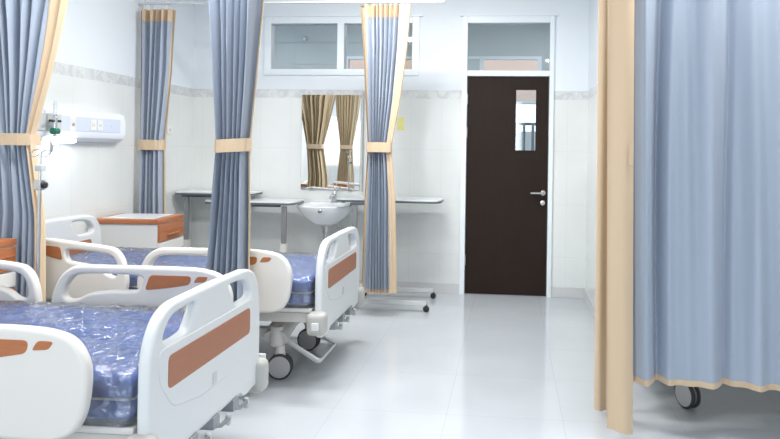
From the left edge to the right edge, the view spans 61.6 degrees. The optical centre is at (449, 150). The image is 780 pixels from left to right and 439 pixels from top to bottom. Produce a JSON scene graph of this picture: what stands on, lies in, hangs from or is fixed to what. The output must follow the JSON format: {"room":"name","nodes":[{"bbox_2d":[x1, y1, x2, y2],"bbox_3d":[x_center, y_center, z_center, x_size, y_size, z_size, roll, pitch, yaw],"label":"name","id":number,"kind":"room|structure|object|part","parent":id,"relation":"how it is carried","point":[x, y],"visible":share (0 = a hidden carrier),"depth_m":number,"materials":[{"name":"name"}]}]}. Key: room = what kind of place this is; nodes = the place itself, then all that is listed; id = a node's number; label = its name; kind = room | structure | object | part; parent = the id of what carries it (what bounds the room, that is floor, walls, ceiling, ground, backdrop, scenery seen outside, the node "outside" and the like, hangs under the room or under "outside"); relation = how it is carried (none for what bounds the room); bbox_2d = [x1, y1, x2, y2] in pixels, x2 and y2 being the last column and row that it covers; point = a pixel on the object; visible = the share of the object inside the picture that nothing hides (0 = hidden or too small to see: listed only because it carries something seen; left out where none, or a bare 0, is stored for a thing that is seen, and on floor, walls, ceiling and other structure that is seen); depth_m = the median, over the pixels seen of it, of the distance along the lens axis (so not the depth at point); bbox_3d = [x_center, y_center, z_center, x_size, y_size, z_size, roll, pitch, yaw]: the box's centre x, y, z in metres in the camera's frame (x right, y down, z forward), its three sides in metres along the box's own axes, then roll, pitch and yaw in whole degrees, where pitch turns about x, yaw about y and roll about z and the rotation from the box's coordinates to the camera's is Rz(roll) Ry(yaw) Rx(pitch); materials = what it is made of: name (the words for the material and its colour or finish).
{"room":"hospital room","nodes":[
{"label":"hospital room","id":0,"kind":"room"},
{"bbox_2d":[36,0,194,246],"bbox_3d":[-3.042,-0.214,2.204,0.150,3.100,8.930,1,0,5],"label":"wall","id":1,"kind":"structure","parent":0,"point":[97,67],"depth_m":5.15,"materials":[{"name":"paint"}]},
{"bbox_2d":[0,0,67,301],"bbox_3d":[-2.435,-0.043,3.652,0.752,2.381,0.181,1,0,5],"label":"curtain","id":2,"kind":"object","parent":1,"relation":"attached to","point":[30,30],"visible":0.72,"depth_m":3.61,"materials":[{"name":"blue fabric"}]},
{"bbox_2d":[37,106,125,142],"bbox_3d":[-2.708,-0.176,4.398,0.114,0.248,1.660,1,0,5],"label":"panel","id":3,"kind":"object","parent":1,"relation":"attached to","point":[77,125],"visible":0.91,"depth_m":4.70,"materials":[{"name":"white plastic"}]},
{"bbox_3d":[-2.667,-0.186,4.334,0.006,0.115,0.220,1,0,5],"label":"valve plate","id":4,"kind":"part","parent":3,"relation":"part of","materials":[{"name":"grey plastic"}]},
{"bbox_2d":[47,101,61,153],"bbox_3d":[-2.618,-0.151,4.309,0.084,0.355,0.083,1,0,-40],"label":"oxygen flowmeter","id":5,"kind":"object","parent":3,"relation":"attached to","point":[54,147],"visible":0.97,"depth_m":4.29,"materials":[{"name":"white plastic"}]},
{"bbox_2d":[49,135,59,153],"bbox_3d":[-2.620,-0.036,4.309,0.060,0.125,0.059,1,0,5],"label":"bottle","id":6,"kind":"object","parent":5,"relation":"on","point":[54,147],"depth_m":4.29,"materials":[{"name":"white"}]},
{"bbox_3d":[-2.619,-0.126,4.309,0.044,0.044,0.056,1,0,5],"label":"green knob","id":7,"kind":"part","parent":5,"relation":"part of","materials":[{"name":"teal plastic"}]},
{"bbox_2d":[44,138,75,142],"bbox_3d":[-2.680,-0.065,4.475,0.058,0.028,0.260,1,0,5],"label":"reading lamp","id":8,"kind":"object","parent":3,"relation":"attached to","point":[62,140],"depth_m":4.49,"materials":[{"name":"white plastic"}]},
{"bbox_2d":[70,116,75,130],"bbox_3d":[-2.647,-0.186,4.563,0.004,0.105,0.060,1,0,5],"label":"outlet plate","id":9,"kind":"object","parent":3,"relation":"attached to","point":[72,118],"depth_m":4.56,"materials":[{"name":"white plastic"}]},
{"bbox_2d":[90,120,95,130],"bbox_3d":[-2.625,-0.183,4.782,0.008,0.080,0.064,1,0,5],"label":"power socket","id":10,"kind":"object","parent":3,"relation":"attached to","point":[92,122],"depth_m":4.78,"materials":[{"name":"grey plastic"}]},
{"bbox_2d":[97,120,102,130],"bbox_3d":[-2.618,-0.183,4.861,0.008,0.080,0.064,1,0,5],"label":"power socket","id":11,"kind":"object","parent":3,"relation":"attached to","point":[99,122],"depth_m":4.86,"materials":[{"name":"grey plastic"}]},
{"bbox_2d":[167,125,171,133],"bbox_3d":[-2.607,-0.188,6.045,0.012,0.080,0.080,1,0,5],"label":"wall socket","id":12,"kind":"object","parent":1,"relation":"attached to","point":[169,128],"visible":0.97,"depth_m":6.03,"materials":[{"name":"white plastic"}]},
{"bbox_2d":[191,0,588,287],"bbox_3d":[-0.631,-0.179,6.390,4.184,3.100,0.150,1,0,5],"label":"wall","id":13,"kind":"structure","parent":0,"point":[426,155],"depth_m":6.28,"materials":[{"name":"paint"}]},
{"bbox_2d":[297,187,351,248],"bbox_3d":[-1.175,0.657,6.148,0.530,0.603,0.426,1,0,5],"label":"washbasin","id":14,"kind":"object","parent":13,"relation":"attached to","point":[324,214],"visible":0.89,"depth_m":6.03,"materials":[{"name":"white ceramic"}]},
{"bbox_2d":[297,203,351,224],"bbox_3d":[-1.174,0.612,6.145,0.530,0.191,0.413,1,0,5],"label":"basin","id":15,"kind":"object","parent":14,"relation":"in","point":[316,213],"depth_m":6.01,"materials":[{"name":"white ceramic"}]},
{"bbox_2d":[329,187,336,202],"bbox_3d":[-1.123,0.432,6.249,0.068,0.150,0.171,1,0,5],"label":"tap","id":16,"kind":"object","parent":14,"relation":"on","point":[333,196],"depth_m":6.28,"materials":[{"name":"silver metal"}]},
{"bbox_2d":[301,95,360,189],"bbox_3d":[-1.165,-0.074,6.353,0.586,0.929,0.022,1,0,5],"label":"wall mirror","id":17,"kind":"object","parent":13,"relation":"attached to","point":[331,124],"visible":1,"depth_m":6.34,"materials":[{"name":"clear mirror"}]},
{"bbox_2d":[263,14,422,75],"bbox_3d":[-1.060,-1.026,6.386,1.605,0.590,0.120,1,0,5],"label":"window","id":18,"kind":"structure","parent":13,"relation":"in","point":[341,20],"depth_m":6.35,"materials":[{"name":"white paint"}]},
{"bbox_2d":[362,92,363,191],"bbox_3d":[-0.846,-0.077,6.323,0.013,0.970,0.013,1,0,28],"label":"pipe","id":19,"kind":"object","parent":13,"relation":"attached to","point":[363,92],"visible":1,"depth_m":6.32,"materials":[{"name":"silver metal"}]},
{"bbox_2d":[397,117,403,129],"bbox_3d":[-0.477,-0.255,6.299,0.065,0.125,0.003,1,0,5],"label":"sticker","id":20,"kind":"object","parent":13,"relation":"attached to","point":[400,124],"visible":1,"depth_m":6.30,"materials":[{"name":"yellow paper"}]},
{"bbox_2d":[359,280,458,293],"bbox_3d":[-1.254,1.312,6.364,2.692,0.100,0.012,1,0,5],"label":"baseboard","id":21,"kind":"structure","parent":13,"relation":"attached to","point":[445,288],"depth_m":6.25,"materials":[{"name":"tile"}]},
{"bbox_2d":[459,14,557,297],"bbox_3d":[0.542,0.046,6.221,0.933,2.683,0.151,1,0,5],"label":"door","id":22,"kind":"structure","parent":13,"relation":"in","point":[505,248],"depth_m":6.21,"materials":[{"name":"brown paint"}]},
{"bbox_3d":[0.834,0.407,6.150,0.142,0.048,0.065,1,0,5],"label":"handle","id":23,"kind":"part","parent":22,"relation":"part of","materials":[{"name":"silver metal"}]},
{"bbox_2d":[274,25,549,70],"bbox_3d":[-0.187,-0.223,8.815,6.400,3.200,0.120,1,0,5],"label":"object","id":24,"kind":"structure","parent":0,"point":[319,51],"depth_m":8.85,"materials":[{"name":"glass"}]},
{"bbox_2d":[346,56,541,103],"bbox_3d":[-0.116,-0.542,8.778,2.660,1.440,0.100,1,0,5],"label":"window","id":25,"kind":"structure","parent":24,"relation":"in","point":[482,58],"depth_m":8.67,"materials":[{"name":"white paint"}]},
{"bbox_2d":[197,292,779,438],"bbox_3d":[0.225,1.433,1.901,6.760,0.100,8.930,1,0,5],"label":"floor","id":26,"kind":"structure","parent":0,"point":[471,365],"depth_m":3.78,"materials":[{"name":"tile"}]},
{"bbox_2d":[0,238,16,289],"bbox_3d":[-2.609,0.909,3.431,0.480,0.865,0.327,1,0,5],"label":"base cabinet","id":27,"kind":"object","parent":26,"relation":"on","point":[7,251],"visible":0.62,"depth_m":3.51,"materials":[{"name":"white"}]},
{"bbox_3d":[-2.400,0.703,3.412,0.018,0.079,0.299,1,0,5],"label":"drawer","id":28,"kind":"part","parent":27,"relation":"part of","materials":[{"name":"white wood"}]},
{"bbox_3d":[-2.398,0.592,3.412,0.018,0.127,0.299,1,0,5],"label":"drawer","id":29,"kind":"part","parent":27,"relation":"part of","materials":[{"name":"brown laminate"}]},
{"bbox_2d":[30,149,50,280],"bbox_3d":[-2.071,0.666,3.263,0.154,1.345,0.154,1,0,5],"label":"pole","id":30,"kind":"object","parent":26,"relation":"on","point":[39,185],"visible":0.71,"depth_m":3.26,"materials":[{"name":"silver metal"}]},
{"bbox_3d":[-2.058,0.130,3.263,0.013,0.240,0.012,1,0,28],"label":"rod","id":31,"kind":"part","parent":30,"relation":"part of","materials":[{"name":"silver metal"}]},
{"bbox_3d":[-2.032,0.175,3.260,0.024,0.032,0.032,1,0,5],"label":"clamp knob","id":32,"kind":"part","parent":30,"relation":"part of","materials":[{"name":"black plastic"}]},
{"bbox_2d":[0,260,268,438],"bbox_3d":[-1.911,0.909,2.622,2.050,0.887,1.098,1,0,5],"label":"hospital bed","id":33,"kind":"object","parent":26,"relation":"on","point":[201,371],"visible":0.96,"depth_m":2.30,"materials":[{"name":"white plastic"}]},
{"bbox_3d":[-2.351,0.694,3.189,0.735,0.378,0.046,1,0,5],"label":"rail","id":34,"kind":"part","parent":33,"relation":"part of","materials":[{"name":"white plastic"}]},
{"bbox_3d":[-1.572,0.728,2.072,0.903,0.355,0.046,1,0,5],"label":"rail","id":35,"kind":"part","parent":33,"relation":"part of","materials":[{"name":"white plastic"}]},
{"bbox_3d":[-1.911,0.948,2.626,1.880,0.058,0.840,1,0,5],"label":"frame","id":36,"kind":"part","parent":33,"relation":"part of","materials":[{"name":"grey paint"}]},
{"bbox_2d":[0,300,185,426],"bbox_3d":[-1.900,0.802,2.625,1.851,0.212,0.897,1,0,5],"label":"mattress","id":37,"kind":"object","parent":33,"relation":"on","point":[113,339],"visible":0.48,"depth_m":2.58,"materials":[{"name":"blue plastic"}]},
{"bbox_3d":[-1.476,0.730,3.108,0.903,0.355,0.046,1,0,5],"label":"rail","id":38,"kind":"part","parent":33,"relation":"part of","materials":[{"name":"white plastic"}]},
{"bbox_3d":[-0.943,0.797,2.546,0.044,0.564,0.935,1,0,5],"label":"footboard","id":39,"kind":"part","parent":33,"relation":"part of","materials":[{"name":"white plastic"}]},
{"bbox_3d":[-0.944,0.791,2.536,0.050,0.260,0.806,1,0,5],"label":"inset panel","id":40,"kind":"part","parent":33,"relation":"part of","materials":[{"name":"white plastic"}]},
{"bbox_3d":[-0.943,0.751,2.536,0.054,0.114,0.690,1,0,5],"label":"accent panel","id":41,"kind":"part","parent":33,"relation":"part of","materials":[{"name":"brown laminate"}]},
{"bbox_3d":[-0.909,1.104,2.665,0.024,0.045,0.024,1,0,5],"label":"crank knob","id":42,"kind":"part","parent":33,"relation":"part of","materials":[{"name":"grey plastic"}]},
{"bbox_3d":[-0.892,1.105,2.845,0.024,0.045,0.024,1,0,5],"label":"crank knob","id":43,"kind":"part","parent":33,"relation":"part of","materials":[{"name":"grey plastic"}]},
{"bbox_2d":[96,213,183,250],"bbox_3d":[-2.420,0.930,5.091,0.530,0.830,0.462,1,0,0],"label":"base cabinet","id":44,"kind":"object","parent":26,"relation":"on","point":[137,230],"visible":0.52,"depth_m":4.87,"materials":[{"name":"white wood"}]},
{"bbox_3d":[-2.185,0.741,5.090,0.018,0.079,0.434,1,0,0],"label":"drawer","id":45,"kind":"part","parent":44,"relation":"part of","materials":[{"name":"white wood"}]},
{"bbox_3d":[-2.183,0.630,5.090,0.018,0.127,0.434,1,0,0],"label":"drawer","id":46,"kind":"part","parent":44,"relation":"part of","materials":[{"name":"brown laminate"}]},
{"bbox_2d":[45,215,364,379],"bbox_3d":[-1.672,0.912,4.226,2.050,0.887,1.098,1,0,5],"label":"hospital bed","id":47,"kind":"object","parent":26,"relation":"on","point":[338,290],"visible":0.52,"depth_m":3.75,"materials":[{"name":"white plastic"}]},
{"bbox_3d":[-2.629,0.737,4.329,0.052,0.564,0.935,1,0,5],"label":"headboard","id":48,"kind":"part","parent":47,"relation":"part of","materials":[{"name":"white plastic"}]},
{"bbox_3d":[-2.630,0.692,4.319,0.058,0.114,0.690,1,0,5],"label":"accent panel","id":49,"kind":"part","parent":47,"relation":"part of","materials":[{"name":"brown laminate"}]},
{"bbox_3d":[-2.208,0.696,3.758,0.735,0.378,0.046,1,0,5],"label":"rail","id":50,"kind":"part","parent":47,"relation":"part of","materials":[{"name":"white plastic"}]},
{"bbox_2d":[69,246,328,307],"bbox_3d":[-1.660,0.805,4.229,1.852,0.215,0.897,1,0,5],"label":"mattress","id":51,"kind":"object","parent":47,"relation":"on","point":[303,267],"visible":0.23,"depth_m":4.17,"materials":[{"name":"blue plastic"}]},
{"bbox_3d":[-1.333,0.732,3.677,0.903,0.355,0.046,1,0,5],"label":"rail","id":52,"kind":"part","parent":47,"relation":"part of","materials":[{"name":"white plastic"}]},
{"bbox_3d":[-1.669,1.078,4.230,1.480,0.170,0.663,1,0,5],"label":"frame","id":53,"kind":"part","parent":47,"relation":"part of","materials":[{"name":"grey paint"}]},
{"bbox_3d":[-1.672,0.952,4.230,1.880,0.058,0.840,1,0,5],"label":"frame","id":54,"kind":"part","parent":47,"relation":"part of","materials":[{"name":"grey paint"}]},
{"bbox_3d":[-0.704,0.800,4.151,0.044,0.564,0.935,1,0,5],"label":"footboard","id":55,"kind":"part","parent":47,"relation":"part of","materials":[{"name":"white plastic"}]},
{"bbox_3d":[-0.705,0.795,4.141,0.050,0.260,0.806,1,0,5],"label":"inset panel","id":56,"kind":"part","parent":47,"relation":"part of","materials":[{"name":"white plastic"}]},
{"bbox_3d":[-0.704,0.755,4.141,0.054,0.114,0.690,1,0,5],"label":"accent panel","id":57,"kind":"part","parent":47,"relation":"part of","materials":[{"name":"brown laminate"}]},
{"bbox_2d":[175,189,262,246],"bbox_3d":[-2.223,0.870,6.144,0.730,0.955,0.550,1,0,5],"label":"table","id":58,"kind":"object","parent":26,"relation":"on","point":[186,194],"visible":0.31,"depth_m":6.12,"materials":[{"name":"white laminate"}]},
{"bbox_3d":[-2.487,0.664,6.134,0.044,0.460,0.032,1,0,5],"label":"post","id":59,"kind":"part","parent":58,"relation":"part of","materials":[{"name":"grey metal"}]},
{"bbox_3d":[-2.354,0.430,6.122,0.340,0.021,0.060,1,0,5],"label":"support arm","id":60,"kind":"part","parent":58,"relation":"part of","materials":[{"name":"grey metal"}]},
{"bbox_3d":[-2.208,0.414,6.229,0.730,0.018,0.380,1,0,5],"label":"edge trim","id":61,"kind":"part","parent":58,"relation":"part of","materials":[{"name":"grey metal"}]},
{"bbox_2d":[205,198,303,254],"bbox_3d":[-1.847,0.911,6.034,0.840,0.885,0.560,1,0,5],"label":"table","id":62,"kind":"object","parent":26,"relation":"on","point":[255,202],"visible":0.36,"depth_m":5.95,"materials":[{"name":"white laminate"}]},
{"bbox_3d":[-1.832,0.490,6.124,0.840,0.018,0.380,1,0,5],"label":"edge trim","id":63,"kind":"part","parent":62,"relation":"part of","materials":[{"name":"grey metal"}]},
{"bbox_3d":[-1.690,0.510,5.980,0.260,0.021,0.060,1,0,5],"label":"support arm","id":64,"kind":"part","parent":62,"relation":"part of","materials":[{"name":"grey metal"}]},
{"bbox_3d":[-1.524,0.713,5.964,0.044,0.390,0.032,1,0,5],"label":"post","id":65,"kind":"part","parent":62,"relation":"part of","materials":[{"name":"grey metal"}]},
{"bbox_2d":[336,196,443,311],"bbox_3d":[-0.562,0.907,5.860,0.950,0.930,0.650,1,0,5],"label":"table","id":66,"kind":"object","parent":26,"relation":"on","point":[354,201],"visible":0.64,"depth_m":5.79,"materials":[{"name":"white laminate"}]},
{"bbox_3d":[-0.851,0.700,5.802,0.044,0.435,0.032,1,0,5],"label":"post","id":67,"kind":"part","parent":66,"relation":"part of","materials":[{"name":"grey metal"}]},
{"bbox_3d":[-0.718,0.479,5.790,0.340,0.021,0.060,1,0,5],"label":"support arm","id":68,"kind":"part","parent":66,"relation":"part of","materials":[{"name":"grey metal"}]},
{"bbox_3d":[-0.543,0.464,5.995,0.950,0.018,0.380,1,0,5],"label":"edge trim","id":69,"kind":"part","parent":66,"relation":"part of","materials":[{"name":"grey metal"}]},
{"bbox_2d":[674,385,700,408],"bbox_3d":[2.010,0.966,3.754,2.050,0.887,1.098,1,0,5],"label":"hospital bed","id":70,"kind":"object","parent":26,"relation":"on","point":[687,397],"visible":0.06,"depth_m":3.49,"materials":[{"name":"white plastic"}]},
{"bbox_2d":[551,287,583,297],"bbox_3d":[1.115,1.346,6.146,0.319,0.100,0.012,1,0,5],"label":"baseboard","id":71,"kind":"structure","parent":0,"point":[560,292],"depth_m":6.14,"materials":[{"name":"tile"}]},
{"bbox_2d":[585,0,597,304],"bbox_3d":[1.310,-0.151,5.468,0.150,3.100,1.330,1,0,5],"label":"wall","id":72,"kind":"structure","parent":0,"point":[590,256],"depth_m":5.76,"materials":[{"name":"paint"}]},
{"bbox_2d":[584,288,594,319],"bbox_3d":[1.206,1.348,5.470,0.012,0.100,1.318,1,0,5],"label":"baseboard","id":73,"kind":"structure","parent":72,"relation":"attached to","point":[590,304],"depth_m":5.68,"materials":[{"name":"tile"}]},
{"bbox_3d":[0.272,-1.766,1.900,6.760,0.100,8.930,1,0,5],"label":"ceiling","id":74,"kind":"structure","parent":0,"visible":0},
{"bbox_2d":[138,0,443,4],"bbox_3d":[-1.343,-1.478,5.398,2.610,0.523,0.024,1,0,5],"label":"track","id":75,"kind":"object","parent":74,"relation":"hanging from","point":[287,1],"visible":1,"depth_m":5.37,"materials":[{"name":"silver metal"}]},
{"bbox_2d":[138,4,175,213],"bbox_3d":[-2.491,-0.044,5.507,0.295,2.381,0.133,1,0,5],"label":"curtain","id":76,"kind":"object","parent":75,"relation":"hanging from","point":[157,26],"visible":0.77,"depth_m":5.48,"materials":[{"name":"blue fabric"}]},
{"bbox_2d":[361,3,410,293],"bbox_3d":[-0.545,-0.019,5.329,0.421,2.378,0.120,1,0,5],"label":"curtain","id":77,"kind":"object","parent":75,"relation":"hanging from","point":[385,28],"visible":1,"depth_m":5.31,"materials":[{"name":"blue fabric"}]},
{"bbox_3d":[-0.571,-0.011,5.331,0.305,2.355,0.098,1,0,5],"label":"panel","id":78,"kind":"part","parent":77,"relation":"part of","materials":[{"name":"blue fabric"}]},
{"bbox_3d":[-1.687,-1.483,3.572,2.260,0.523,0.024,1,0,5],"label":"track","id":79,"kind":"object","parent":74,"relation":"hanging from","visible":0},
{"bbox_2d":[206,0,263,301],"bbox_3d":[-1.173,-0.025,3.523,0.384,2.381,0.178,1,0,5],"label":"curtain","id":80,"kind":"object","parent":79,"relation":"hanging from","point":[235,25],"visible":0.66,"depth_m":3.51,"materials":[{"name":"blue fabric"}]},
{"bbox_3d":[2.171,-1.427,3.055,2.880,0.523,0.024,1,0,5],"label":"track","id":81,"kind":"object","parent":74,"relation":"hanging from","visible":0},
{"bbox_2d":[594,0,779,434],"bbox_3d":[1.579,0.109,3.113,1.716,2.572,0.349,1,0,12],"label":"curtain","id":82,"kind":"object","parent":81,"relation":"hanging from","point":[687,281],"visible":1,"depth_m":3.14,"materials":[{"name":"blue fabric"}]},
{"bbox_3d":[0.825,0.123,3.434,0.105,2.522,0.037,1,0,5],"label":"edge panel","id":83,"kind":"part","parent":82,"relation":"part of","materials":[{"name":"beige fabric"}]},
{"bbox_3d":[0.817,0.110,3.124,0.151,2.497,0.034,1,0,18],"label":"edge panel","id":84,"kind":"part","parent":82,"relation":"part of","materials":[{"name":"beige fabric"}]},
{"label":"outside","id":85,"kind":"structure","parent":0,"visible":0},
{"bbox_3d":[0.033,1.466,11.469,10.000,0.130,5.150,1,0,5],"label":"ground","id":86,"kind":"structure","parent":85,"visible":0},
{"bbox_2d":[350,60,537,149],"bbox_3d":[0.100,-1.369,11.742,8.000,5.500,1.000,1,0,5],"label":"building","id":87,"kind":"structure","parent":86,"relation":"on","point":[495,65],"depth_m":11.17,"materials":[{"name":"paint"}]},
{"bbox_2d":[515,122,535,149],"bbox_3d":[1.151,0.497,9.549,1.750,1.800,0.030,1,0,5],"label":"fence","id":88,"kind":"object","parent":86,"relation":"on","point":[517,123],"visible":0.08,"depth_m":9.54,"materials":[{"name":"grey metal"}]}
]}

